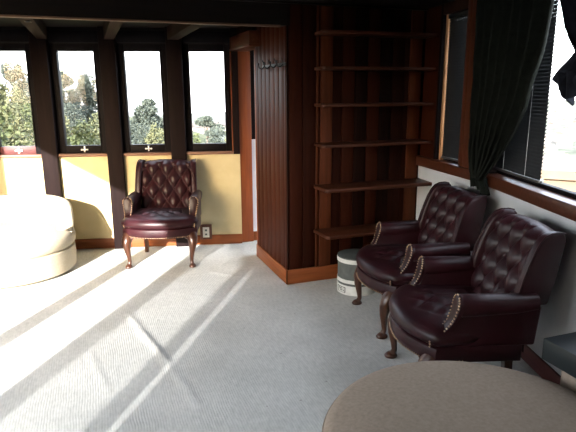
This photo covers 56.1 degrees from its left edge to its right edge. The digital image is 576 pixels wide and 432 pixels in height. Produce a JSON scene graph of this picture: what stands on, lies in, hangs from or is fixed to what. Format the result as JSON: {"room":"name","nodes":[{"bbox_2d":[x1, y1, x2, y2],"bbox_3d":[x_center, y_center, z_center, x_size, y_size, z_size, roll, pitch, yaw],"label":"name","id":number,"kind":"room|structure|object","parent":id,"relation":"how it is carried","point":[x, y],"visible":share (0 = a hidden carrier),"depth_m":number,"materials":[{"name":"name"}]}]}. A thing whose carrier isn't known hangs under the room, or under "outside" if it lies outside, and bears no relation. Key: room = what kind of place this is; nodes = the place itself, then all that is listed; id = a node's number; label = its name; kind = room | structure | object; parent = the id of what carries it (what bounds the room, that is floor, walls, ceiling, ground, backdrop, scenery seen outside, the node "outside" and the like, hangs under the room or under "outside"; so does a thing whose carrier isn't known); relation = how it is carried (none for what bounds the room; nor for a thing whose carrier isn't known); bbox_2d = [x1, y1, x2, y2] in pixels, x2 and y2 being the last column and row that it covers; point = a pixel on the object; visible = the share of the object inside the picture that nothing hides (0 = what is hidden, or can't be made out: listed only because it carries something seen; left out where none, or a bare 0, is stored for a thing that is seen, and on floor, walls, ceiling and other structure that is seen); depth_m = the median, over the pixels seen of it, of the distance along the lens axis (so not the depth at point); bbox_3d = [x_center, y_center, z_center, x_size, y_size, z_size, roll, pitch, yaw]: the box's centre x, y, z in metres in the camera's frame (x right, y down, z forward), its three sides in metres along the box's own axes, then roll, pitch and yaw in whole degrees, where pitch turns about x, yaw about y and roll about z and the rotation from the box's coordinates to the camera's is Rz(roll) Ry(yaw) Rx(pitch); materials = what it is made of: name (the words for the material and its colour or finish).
{"room":"living room","nodes":[
{"label":"living room","id":0,"kind":"room"},
{"bbox_2d":[0,17,238,27],"bbox_3d":[-1.614,-1.845,4.874,5.482,0.200,2.309,-5,14,-19],"label":"ceiling","id":1,"kind":"structure","parent":0,"point":[4,22],"depth_m":4.97,"materials":[{"name":"brown wood"}]},
{"bbox_2d":[0,27,241,246],"bbox_3d":[-2.442,-0.773,5.404,3.900,2.320,0.121,-2,13,-6],"label":"wall","id":2,"kind":"structure","parent":0,"point":[85,180],"depth_m":5.54,"materials":[{"name":"yellow paint"}]},
{"bbox_2d":[0,30,40,154],"bbox_3d":[-2.686,-1.191,5.259,0.490,1.178,0.078,-2,13,-6],"label":"window","id":3,"kind":"structure","parent":2,"relation":"in","point":[5,35],"depth_m":5.23,"materials":[{"name":"brown wood"}]},
{"bbox_2d":[0,154,41,157],"bbox_3d":[-2.683,-0.602,5.395,0.490,0.030,0.140,-2,13,-6],"label":"trim","id":4,"kind":"structure","parent":2,"relation":"attached to","point":[13,155],"depth_m":5.34,"materials":[{"name":"brown wood"}]},
{"bbox_2d":[18,18,46,38],"bbox_3d":[-2.052,-1.561,4.364,0.092,0.118,1.635,-5,14,-19],"label":"trim","id":5,"kind":"structure","parent":2,"relation":"attached to","point":[37,27],"depth_m":4.30,"materials":[{"name":"brown wood"}]},
{"bbox_2d":[28,27,62,197],"bbox_3d":[-2.368,-0.727,5.382,0.150,2.200,0.160,-2,13,-6],"label":"trim","id":6,"kind":"structure","parent":2,"relation":"attached to","point":[39,48],"depth_m":5.25,"materials":[{"name":"brown wood"}]},
{"bbox_2d":[47,30,106,153],"bbox_3d":[-2.060,-1.210,5.329,0.490,1.178,0.078,-2,13,-6],"label":"window","id":7,"kind":"structure","parent":2,"relation":"in","point":[53,35],"depth_m":5.27,"materials":[{"name":"black wood"}]},
{"bbox_2d":[58,153,106,156],"bbox_3d":[-2.057,-0.622,5.464,0.490,0.030,0.140,-2,13,-6],"label":"trim","id":8,"kind":"structure","parent":2,"relation":"attached to","point":[66,154],"depth_m":5.40,"materials":[{"name":"brown wood"}]},
{"bbox_2d":[97,26,126,248],"bbox_3d":[-1.742,-0.747,5.452,0.150,2.200,0.160,-2,13,-6],"label":"trim","id":9,"kind":"structure","parent":2,"relation":"attached to","point":[110,94],"depth_m":5.35,"materials":[{"name":"brown wood"}]},
{"bbox_2d":[103,21,122,38],"bbox_3d":[-1.468,-1.595,4.497,0.092,0.118,1.492,-5,14,-19],"label":"trim","id":10,"kind":"structure","parent":2,"relation":"attached to","point":[110,29],"depth_m":4.41,"materials":[{"name":"brown wood"}]},
{"bbox_2d":[116,31,170,152],"bbox_3d":[-1.434,-1.230,5.399,0.490,1.178,0.078,-2,13,-6],"label":"window","id":11,"kind":"structure","parent":2,"relation":"in","point":[121,36],"depth_m":5.34,"materials":[{"name":"black wood"}]},
{"bbox_2d":[123,152,170,155],"bbox_3d":[-1.431,-0.641,5.534,0.490,0.030,0.140,-2,13,-6],"label":"trim","id":12,"kind":"structure","parent":2,"relation":"attached to","point":[129,153],"depth_m":5.47,"materials":[{"name":"brown wood"}]},
{"bbox_2d":[75,234,241,248],"bbox_3d":[-2.429,0.301,5.586,3.900,0.105,0.014,-2,13,-6],"label":"baseboard","id":13,"kind":"structure","parent":2,"relation":"attached to","point":[220,238],"depth_m":5.70,"materials":[{"name":"brown wood"}]},
{"bbox_2d":[165,27,188,246],"bbox_3d":[-1.116,-0.766,5.522,0.150,2.200,0.160,-2,13,-6],"label":"trim","id":14,"kind":"structure","parent":2,"relation":"attached to","point":[174,62],"depth_m":5.36,"materials":[{"name":"brown wood"}]},
{"bbox_2d":[167,24,203,39],"bbox_3d":[-0.895,-1.628,4.627,0.105,0.118,1.352,-5,14,-19],"label":"trim","id":15,"kind":"structure","parent":2,"relation":"attached to","point":[174,31],"depth_m":4.66,"materials":[{"name":"brown wood"}]},
{"bbox_2d":[200,224,211,239],"bbox_3d":[-0.868,0.169,5.722,0.124,0.165,0.020,-2,13,-6],"label":"wall outlet","id":16,"kind":"object","parent":2,"relation":"attached to","point":[205,229],"visible":0.98,"depth_m":5.71,"materials":[{"name":"brown wood"}]},
{"bbox_2d":[182,31,231,150],"bbox_3d":[-0.811,-1.249,5.469,0.485,1.178,0.075,-2,13,-6],"label":"window","id":17,"kind":"structure","parent":2,"relation":"in","point":[195,36],"depth_m":5.41,"materials":[{"name":"black wood"}]},
{"bbox_2d":[186,151,233,154],"bbox_3d":[-0.808,-0.660,5.604,0.485,0.030,0.140,-2,13,-6],"label":"trim","id":18,"kind":"structure","parent":2,"relation":"attached to","point":[187,152],"depth_m":5.54,"materials":[{"name":"brown wood"}]},
{"bbox_2d":[230,28,239,153],"bbox_3d":[-0.539,-1.256,5.497,0.068,1.240,0.120,-2,13,-6],"label":"trim","id":19,"kind":"structure","parent":2,"relation":"attached to","point":[234,54],"depth_m":5.45,"materials":[{"name":"brown wood"}]},
{"bbox_2d":[229,51,253,241],"bbox_3d":[-0.488,-0.699,5.660,0.208,2.000,0.080,-5,14,-19],"label":"trim","id":20,"kind":"structure","parent":2,"relation":"attached to","point":[244,83],"depth_m":5.62,"materials":[{"name":"brown wood"}]},
{"bbox_2d":[250,50,256,230],"bbox_3d":[0.188,-0.878,5.932,1.450,2.220,0.100,-5,14,-19],"label":"wall","id":21,"kind":"structure","parent":0,"point":[253,140],"depth_m":5.69,"materials":[{"name":"white paint"}]},
{"bbox_2d":[0,240,540,431],"bbox_3d":[-0.503,1.126,2.748,5.300,0.266,8.100,-5,14,-19],"label":"floor","id":22,"kind":"structure","parent":0,"point":[222,343],"depth_m":3.49,"materials":[{"name":"carpet"}]},
{"bbox_2d":[0,194,76,288],"bbox_3d":[-2.532,0.193,4.891,1.134,0.608,1.134,-5,14,-19],"label":"ottoman","id":23,"kind":"object","parent":22,"relation":"on","point":[37,232],"visible":1,"depth_m":4.80,"materials":[{"name":"beige fabric"}]},
{"bbox_2d":[0,221,75,263],"bbox_3d":[-2.532,0.204,4.894,1.134,0.154,1.134,-5,14,-19],"label":"seat cushion","id":24,"kind":"object","parent":23,"relation":"on","point":[21,242],"depth_m":4.69,"materials":[{"name":"beige fabric"}]},
{"bbox_2d":[121,158,201,268],"bbox_3d":[-1.198,-0.046,5.221,0.723,0.935,0.774,-1,13,-2],"label":"chair","id":25,"kind":"object","parent":22,"relation":"on","point":[165,202],"visible":1,"depth_m":5.23,"materials":[{"name":"leather"}]},
{"bbox_2d":[121,207,197,229],"bbox_3d":[-1.194,0.003,5.139,0.700,0.129,0.591,-1,13,-2],"label":"seat cushion","id":26,"kind":"object","parent":25,"relation":"on","point":[136,218],"depth_m":4.96,"materials":[{"name":"leather"}]},
{"bbox_2d":[337,249,374,295],"bbox_3d":[0.558,0.453,4.406,0.320,0.313,0.320,-5,14,-19],"label":"bucket","id":27,"kind":"object","parent":22,"relation":"on","point":[347,264],"visible":0.56,"depth_m":4.30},
{"bbox_2d":[352,181,486,338],"bbox_3d":[0.877,0.274,3.802,0.774,0.935,0.723,-2,13,-9],"label":"chair","id":28,"kind":"object","parent":22,"relation":"on","point":[450,219],"visible":0.89,"depth_m":3.64,"materials":[{"name":"leather"}]},
{"bbox_2d":[356,244,413,284],"bbox_3d":[0.787,0.305,3.795,0.591,0.129,0.700,-2,13,-9],"label":"seat cushion","id":29,"kind":"object","parent":28,"relation":"on","point":[380,264],"depth_m":3.62,"materials":[{"name":"leather"}]},
{"bbox_2d":[322,361,575,431],"bbox_3d":[0.688,0.964,1.939,1.139,0.437,1.139,7,15,30],"label":"round ottoman","id":30,"kind":"object","parent":22,"relation":"on","point":[422,396],"visible":1,"depth_m":2.07,"materials":[{"name":"beige fabric"}]},
{"bbox_2d":[384,207,565,368],"bbox_3d":[0.951,0.473,2.943,0.774,0.935,0.723,-1,13,-2],"label":"chair","id":31,"kind":"object","parent":22,"relation":"on","point":[484,305],"visible":0.98,"depth_m":2.69,"materials":[{"name":"leather"}]},
{"bbox_2d":[389,284,478,346],"bbox_3d":[0.860,0.502,2.946,0.591,0.129,0.700,-1,13,-2],"label":"seat cushion","id":32,"kind":"object","parent":31,"relation":"on","point":[420,312],"depth_m":2.78,"materials":[{"name":"leather"}]},
{"bbox_2d":[542,332,575,391],"bbox_3d":[1.373,0.844,2.190,0.350,0.550,0.590,-5,14,-19],"label":"side table","id":33,"kind":"object","parent":22,"relation":"on","point":[559,351],"visible":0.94,"depth_m":2.28,"materials":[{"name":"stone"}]},
{"bbox_2d":[255,26,286,268],"bbox_3d":[-0.111,-0.600,4.743,0.100,2.220,0.828,-5,14,-19],"label":"wall partition","id":34,"kind":"structure","parent":0,"point":[270,82],"depth_m":4.66,"materials":[{"name":"brown wood"}]},
{"bbox_2d":[229,30,258,50],"bbox_3d":[-0.403,-1.654,5.138,0.182,0.133,0.840,-5,14,-19],"label":"trim","id":35,"kind":"structure","parent":34,"relation":"attached to","point":[245,41],"depth_m":4.89,"materials":[{"name":"brown wood"}]},
{"bbox_2d":[236,26,255,34],"bbox_3d":[-0.393,-1.773,5.158,0.110,0.120,0.740,-5,14,-19],"label":"trim","id":36,"kind":"structure","parent":34,"relation":"attached to","point":[240,29],"depth_m":5.07,"materials":[{"name":"brown wood"}]},
{"bbox_2d":[254,47,258,243],"bbox_3d":[-0.287,-0.674,5.110,0.034,2.200,0.035,-5,14,-19],"label":"trim","id":37,"kind":"structure","parent":34,"relation":"attached to","point":[254,47],"depth_m":5.09,"materials":[{"name":"brown wood"}]},
{"bbox_2d":[256,244,287,282],"bbox_3d":[-0.154,0.427,4.953,0.018,0.125,0.879,-5,14,-19],"label":"trim","id":38,"kind":"structure","parent":34,"relation":"attached to","point":[272,263],"depth_m":4.90,"materials":[{"name":"brown wood"}]},
{"bbox_2d":[257,57,286,69],"bbox_3d":[-0.146,-1.247,4.421,0.072,0.082,0.600,-5,14,-19],"label":"coat rack","id":39,"kind":"object","parent":34,"relation":"attached to","point":[276,61],"visible":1,"depth_m":4.35,"materials":[{"name":"black metal"}]},
{"bbox_2d":[286,4,426,269],"bbox_3d":[0.574,-0.585,4.598,1.283,2.250,0.130,-5,14,-19],"label":"wall","id":40,"kind":"structure","parent":0,"point":[368,123],"depth_m":4.46,"materials":[{"name":"brown wood"}]},
{"bbox_2d":[0,14,279,26],"bbox_3d":[-1.813,-1.288,3.480,3.725,0.014,0.042,-5,14,-19],"label":"trim","id":41,"kind":"structure","parent":40,"relation":"attached to","point":[1,15],"depth_m":3.73,"materials":[{"name":"brown wood"}]},
{"bbox_2d":[0,0,289,27],"bbox_3d":[-1.796,-1.387,3.530,3.805,0.160,0.140,-5,14,-19],"label":"ceiling beam","id":42,"kind":"structure","parent":40,"relation":"attached to","point":[218,11],"depth_m":3.78,"materials":[{"name":"brown wood"}]},
{"bbox_2d":[286,264,337,284],"bbox_3d":[0.574,0.467,4.764,1.254,0.125,0.018,-5,14,-19],"label":"trim","id":43,"kind":"structure","parent":40,"relation":"attached to","point":[301,275],"depth_m":4.62,"materials":[{"name":"brown wood"}]},
{"bbox_2d":[226,0,427,10],"bbox_3d":[-1.183,-1.507,3.655,5.060,0.016,0.042,-5,14,-19],"label":"trim","id":44,"kind":"structure","parent":40,"relation":"attached to","point":[265,1],"depth_m":4.17,"materials":[{"name":"brown wood"}]},
{"bbox_2d":[313,5,437,266],"bbox_3d":[0.714,-0.603,4.422,1.025,2.108,0.280,-5,14,-19],"label":"wall shelving","id":45,"kind":"object","parent":40,"relation":"attached to","point":[410,182],"visible":0.93,"depth_m":4.42,"materials":[{"name":"brown wood"}]},
{"bbox_2d":[276,0,454,8],"bbox_3d":[-0.178,-1.000,1.096,5.360,0.148,5.950,-5,14,-19],"label":"ceiling","id":46,"kind":"structure","parent":0,"point":[427,4],"depth_m":4.14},
{"bbox_2d":[443,0,468,14],"bbox_3d":[1.310,-1.571,4.032,0.100,0.080,0.410,-3,13,-13],"label":"trim","id":47,"kind":"structure","parent":46,"relation":"attached to","point":[456,6],"depth_m":4.05,"materials":[{"name":"brown wood"}]},
{"bbox_2d":[441,10,467,161],"bbox_3d":[1.307,-0.985,4.172,0.036,1.115,0.330,-3,13,-13],"label":"blind","id":48,"kind":"object","parent":47,"relation":"hanging from","point":[458,29],"visible":0.62,"depth_m":4.20,"materials":[{"name":"black plastic"}]},
{"bbox_2d":[420,5,441,158],"bbox_3d":[1.230,-1.101,4.519,0.090,1.215,0.275,-3,13,-13],"label":"wall panel","id":49,"kind":"object","parent":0,"point":[433,23],"visible":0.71,"depth_m":4.50,"materials":[{"name":"brown wood"}]},
{"bbox_2d":[416,166,478,255],"bbox_3d":[1.322,0.105,4.451,0.120,0.965,0.976,-3,13,-13],"label":"wall","id":50,"kind":"structure","parent":0,"point":[427,174],"depth_m":4.54,"materials":[{"name":"white paint"}]},
{"bbox_2d":[433,4,446,158],"bbox_3d":[1.261,-1.067,4.371,0.100,1.215,0.035,-3,13,-13],"label":"trim","id":51,"kind":"structure","parent":50,"relation":"attached to","point":[443,17],"depth_m":4.35,"materials":[{"name":"brown wood"}]},
{"bbox_2d":[416,156,469,179],"bbox_3d":[1.311,-0.390,4.318,0.165,0.080,0.966,-3,13,-13],"label":"trim","id":52,"kind":"structure","parent":50,"relation":"attached to","point":[448,167],"depth_m":4.29,"materials":[{"name":"brown wood"}]},
{"bbox_2d":[438,14,450,159],"bbox_3d":[1.283,-1.032,4.353,0.070,1.155,0.025,-3,13,-13],"label":"trim","id":53,"kind":"structure","parent":50,"relation":"attached to","point":[448,21],"depth_m":4.33,"materials":[{"name":"brown wood"}]},
{"bbox_2d":[458,0,476,167],"bbox_3d":[1.361,-0.959,3.904,0.128,1.215,0.195,-3,13,-13],"label":"trim","id":54,"kind":"structure","parent":50,"relation":"attached to","point":[471,22],"depth_m":3.92,"materials":[{"name":"brown wood"}]},
{"bbox_2d":[479,187,575,375],"bbox_3d":[1.501,0.411,3.132,0.120,0.965,1.755,-1,13,-4],"label":"wall","id":55,"kind":"structure","parent":0,"point":[558,316],"depth_m":2.92,"materials":[{"name":"white paint"}]},
{"bbox_2d":[489,164,497,172],"bbox_3d":[1.427,-0.905,3.672,0.095,1.215,0.170,-1,13,-4],"label":"trim","id":56,"kind":"structure","parent":55,"relation":"attached to","point":[493,170],"depth_m":3.72,"materials":[{"name":"brown wood"}]},
{"bbox_2d":[485,173,575,221],"bbox_3d":[1.486,-0.088,3.014,0.165,0.080,1.755,-1,13,-4],"label":"trim","id":57,"kind":"structure","parent":55,"relation":"attached to","point":[562,205],"depth_m":3.09,"materials":[{"name":"brown wood"}]},
{"bbox_2d":[497,171,575,198],"bbox_3d":[1.516,-0.684,2.876,0.041,1.145,1.490,-1,13,-4],"label":"window sill","id":58,"kind":"structure","parent":55,"relation":"in","point":[550,187],"depth_m":3.10,"materials":[{"name":"brown wood"}]},
{"bbox_2d":[521,345,560,384],"bbox_3d":[1.436,0.834,3.225,0.015,0.100,1.736,-1,13,-4],"label":"baseboard","id":59,"kind":"structure","parent":55,"relation":"attached to","point":[529,356],"depth_m":3.09,"materials":[{"name":"brown wood"}]},
{"label":"outside","id":60,"kind":"structure","parent":0,"visible":0},
{"bbox_2d":[31,100,575,181],"bbox_3d":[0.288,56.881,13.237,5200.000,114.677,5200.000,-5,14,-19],"label":"ground","id":61,"kind":"structure","parent":60,"point":[563,106],"depth_m":825.33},
{"bbox_2d":[0,105,24,145],"bbox_3d":[-4.691,-0.030,9.030,1.394,3.814,1.357,7,15,29],"label":"shrub","id":62,"kind":"object","parent":61,"relation":"on","point":[4,139],"visible":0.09,"depth_m":8.78,"materials":[{"name":"green plant"}]},
{"bbox_2d":[0,81,31,144],"bbox_3d":[-10.386,-3.052,19.419,2.478,3.640,1.650,-6,14,-23],"label":"tree","id":63,"kind":"object","parent":61,"relation":"on","point":[3,89],"visible":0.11,"depth_m":18.93,"materials":[{"name":"green plant"}]},
{"bbox_2d":[0,58,32,127],"bbox_3d":[-11.451,-4.429,22.932,2.212,4.370,2.454,1,13,4],"label":"tree","id":64,"kind":"object","parent":61,"relation":"on","point":[14,74],"visible":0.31,"depth_m":22.32,"materials":[{"name":"green plant"}]},
{"bbox_2d":[0,98,34,145],"bbox_3d":[-6.087,-0.864,12.125,1.451,3.514,1.341,12,18,41],"label":"shrub","id":65,"kind":"object","parent":61,"relation":"on","point":[18,118],"visible":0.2,"depth_m":11.90,"materials":[{"name":"green plant"}]},
{"bbox_2d":[3,86,33,145],"bbox_3d":[-8.769,-2.532,17.917,1.666,3.559,1.785,-5,14,-19],"label":"shrub","id":66,"kind":"object","parent":61,"relation":"on","point":[21,100],"visible":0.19,"depth_m":17.50,"materials":[{"name":"green plant"}]},
{"bbox_2d":[16,102,34,145],"bbox_3d":[-7.296,-1.572,15.279,1.819,3.250,1.370,11,17,39],"label":"shrub","id":67,"kind":"object","parent":61,"relation":"on","point":[29,122],"visible":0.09,"depth_m":15.04,"materials":[{"name":"green plant"}]},
{"bbox_2d":[64,113,70,144],"bbox_3d":[-5.635,-1.150,14.050,0.838,3.172,0.981,1,13,5],"label":"shrub","id":68,"kind":"object","parent":61,"relation":"on","point":[68,131],"visible":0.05,"depth_m":13.69,"materials":[{"name":"green plant"}]},
{"bbox_2d":[60,70,81,128],"bbox_3d":[-11.141,-5.380,27.214,2.193,3.960,1.792,10,17,37],"label":"tree","id":69,"kind":"object","parent":61,"relation":"on","point":[66,80],"visible":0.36,"depth_m":26.88,"materials":[{"name":"green plant"}]},
{"bbox_2d":[64,100,85,143],"bbox_3d":[-8.875,-3.238,22.178,1.458,2.973,1.638,-5,14,-19],"label":"shrub","id":70,"kind":"object","parent":61,"relation":"on","point":[73,113],"visible":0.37,"depth_m":21.79,"materials":[{"name":"green plant"}]},
{"bbox_2d":[67,118,99,144],"bbox_3d":[-3.649,0.011,9.673,1.272,3.507,0.939,-10,16,-37],"label":"shrub","id":71,"kind":"object","parent":61,"relation":"on","point":[80,135],"visible":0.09,"depth_m":9.20,"materials":[{"name":"green plant"}]},
{"bbox_2d":[76,72,97,143],"bbox_3d":[-10.823,-5.849,29.477,1.426,3.859,1.934,0,13,1],"label":"tree","id":72,"kind":"object","parent":61,"relation":"on","point":[88,94],"visible":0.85,"depth_m":29.01,"materials":[{"name":"green plant"}]},
{"bbox_2d":[87,112,99,144],"bbox_3d":[-5.198,-1.367,15.326,1.396,3.168,1.253,-6,14,-23],"label":"shrub","id":73,"kind":"object","parent":61,"relation":"on","point":[95,121],"visible":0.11,"depth_m":14.85,"materials":[{"name":"green plant"}]},
{"bbox_2d":[130,121,138,143],"bbox_3d":[-5.471,-1.885,18.206,1.444,2.875,1.130,10,17,37],"label":"shrub","id":74,"kind":"object","parent":61,"relation":"on","point":[133,138],"visible":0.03,"depth_m":18.15,"materials":[{"name":"green plant"}]},
{"bbox_2d":[131,122,157,143],"bbox_3d":[-6.470,-2.848,23.008,1.945,2.280,1.500,-5,14,-19],"label":"shrub","id":75,"kind":"object","parent":61,"relation":"on","point":[139,133],"visible":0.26,"depth_m":22.80,"materials":[{"name":"green plant"}]},
{"bbox_2d":[130,98,163,132],"bbox_3d":[-8.366,-5.630,32.686,2.114,3.033,2.422,5,14,20],"label":"tree","id":76,"kind":"object","parent":61,"relation":"on","point":[146,113],"visible":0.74,"depth_m":31.92,"materials":[{"name":"green plant"}]},
{"bbox_2d":[142,122,163,143],"bbox_3d":[-3.478,-0.962,14.620,1.395,3.128,1.520,6,15,27],"label":"shrub","id":77,"kind":"object","parent":61,"relation":"on","point":[152,136],"visible":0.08,"depth_m":14.38,"materials":[{"name":"green plant"}]},
{"bbox_2d":[193,130,200,142],"bbox_3d":[-2.604,-0.999,15.966,1.137,3.058,1.642,-5,14,-19],"label":"shrub","id":78,"kind":"object","parent":61,"relation":"on","point":[198,140],"visible":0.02,"depth_m":15.65,"materials":[{"name":"green plant"}]},
{"bbox_2d":[192,123,207,133],"bbox_3d":[-19.184,-19.021,117.189,3.200,2.440,3.600,-8,15,-31],"label":"house","id":79,"kind":"structure","parent":61,"relation":"on","point":[199,129],"depth_m":115.83,"materials":[{"name":"paint"}]},
{"bbox_2d":[194,116,225,142],"bbox_3d":[-6.358,-7.232,45.154,2.619,2.412,2.582,11,17,39],"label":"tree","id":80,"kind":"object","parent":61,"relation":"on","point":[203,121],"visible":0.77,"depth_m":44.61,"materials":[{"name":"green plant"}]},
{"bbox_2d":[204,122,225,142],"bbox_3d":[-2.606,-1.788,19.951,1.489,3.333,1.380,4,14,19],"label":"shrub","id":81,"kind":"object","parent":61,"relation":"on","point":[214,131],"visible":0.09,"depth_m":19.67,"materials":[{"name":"green plant"}]},
{"bbox_2d":[208,121,225,130],"bbox_3d":[-16.819,-21.053,127.447,3.600,2.440,3.600,-11,17,-39],"label":"house","id":82,"kind":"structure","parent":61,"relation":"on","point":[220,122],"depth_m":127.19,"materials":[{"name":"paint"}]},
{"bbox_2d":[544,134,554,144],"bbox_3d":[202.470,-60.067,424.297,10.419,8.825,9.723,-3,13,-11],"label":"house","id":83,"kind":"structure","parent":61,"relation":"on","point":[549,137],"depth_m":419.79,"materials":[{"name":"paint"}]},
{"bbox_2d":[543,144,557,152],"bbox_3d":[173.083,-44.892,360.451,11.023,5.731,8.273,-8,15,-29],"label":"house","id":84,"kind":"structure","parent":61,"relation":"on","point":[549,147],"depth_m":357.32,"materials":[{"name":"paint"}]},
{"bbox_2d":[547,122,559,127],"bbox_3d":[329.272,-112.734,669.655,10.820,8.014,10.016,-7,15,-25],"label":"house","id":85,"kind":"structure","parent":61,"relation":"on","point":[551,124],"depth_m":666.41,"materials":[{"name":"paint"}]},
{"bbox_2d":[544,151,570,155],"bbox_3d":[139.391,-28.875,278.742,9.491,8.146,13.793,-2,13,-9],"label":"house","id":86,"kind":"structure","parent":61,"relation":"on","point":[550,153],"depth_m":277.57,"materials":[{"name":"paint"}]},
{"bbox_2d":[541,155,575,191],"bbox_3d":[7.399,0.438,12.315,3.300,3.180,2.900,6,15,26],"label":"house","id":87,"kind":"structure","parent":61,"relation":"on","point":[559,171],"depth_m":11.45,"materials":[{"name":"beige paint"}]},
{"bbox_2d":[551,137,572,147],"bbox_3d":[202.683,-54.129,399.922,11.414,7.416,12.747,1,13,6],"label":"house","id":88,"kind":"structure","parent":61,"relation":"on","point":[559,142],"depth_m":394.45,"materials":[{"name":"paint"}]},
{"bbox_3d":[2.075,0.301,0.758,0.130,2.250,3.037,-5,14,-19],"label":"wall","id":89,"kind":"structure","parent":0,"visible":0},
{"bbox_2d":[494,0,559,182],"bbox_3d":[1.443,-0.801,3.299,0.036,1.120,0.585,-1,13,-4],"label":"blind","id":90,"kind":"object","parent":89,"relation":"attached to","point":[523,157],"visible":0.45,"depth_m":3.19,"materials":[{"name":"black plastic"}]},
{"bbox_3d":[1.337,-1.299,2.807,0.462,0.020,1.564,-5,14,-19],"label":"curtain rod","id":91,"kind":"object","parent":89,"relation":"attached to","visible":0},
{"bbox_2d":[468,0,554,195],"bbox_3d":[1.323,-0.728,3.289,0.092,1.297,0.895,-1,13,-4],"label":"curtain","id":92,"kind":"object","parent":91,"relation":"hanging from","point":[511,36],"visible":1,"depth_m":3.31,"materials":[{"name":"black fabric"}]},
{"bbox_2d":[552,0,575,105],"bbox_3d":[1.373,-0.837,2.404,0.085,0.686,0.637,-1,13,-4],"label":"curtain","id":93,"kind":"object","parent":91,"relation":"hanging from","point":[565,77],"visible":1,"depth_m":2.60,"materials":[{"name":"black fabric"}]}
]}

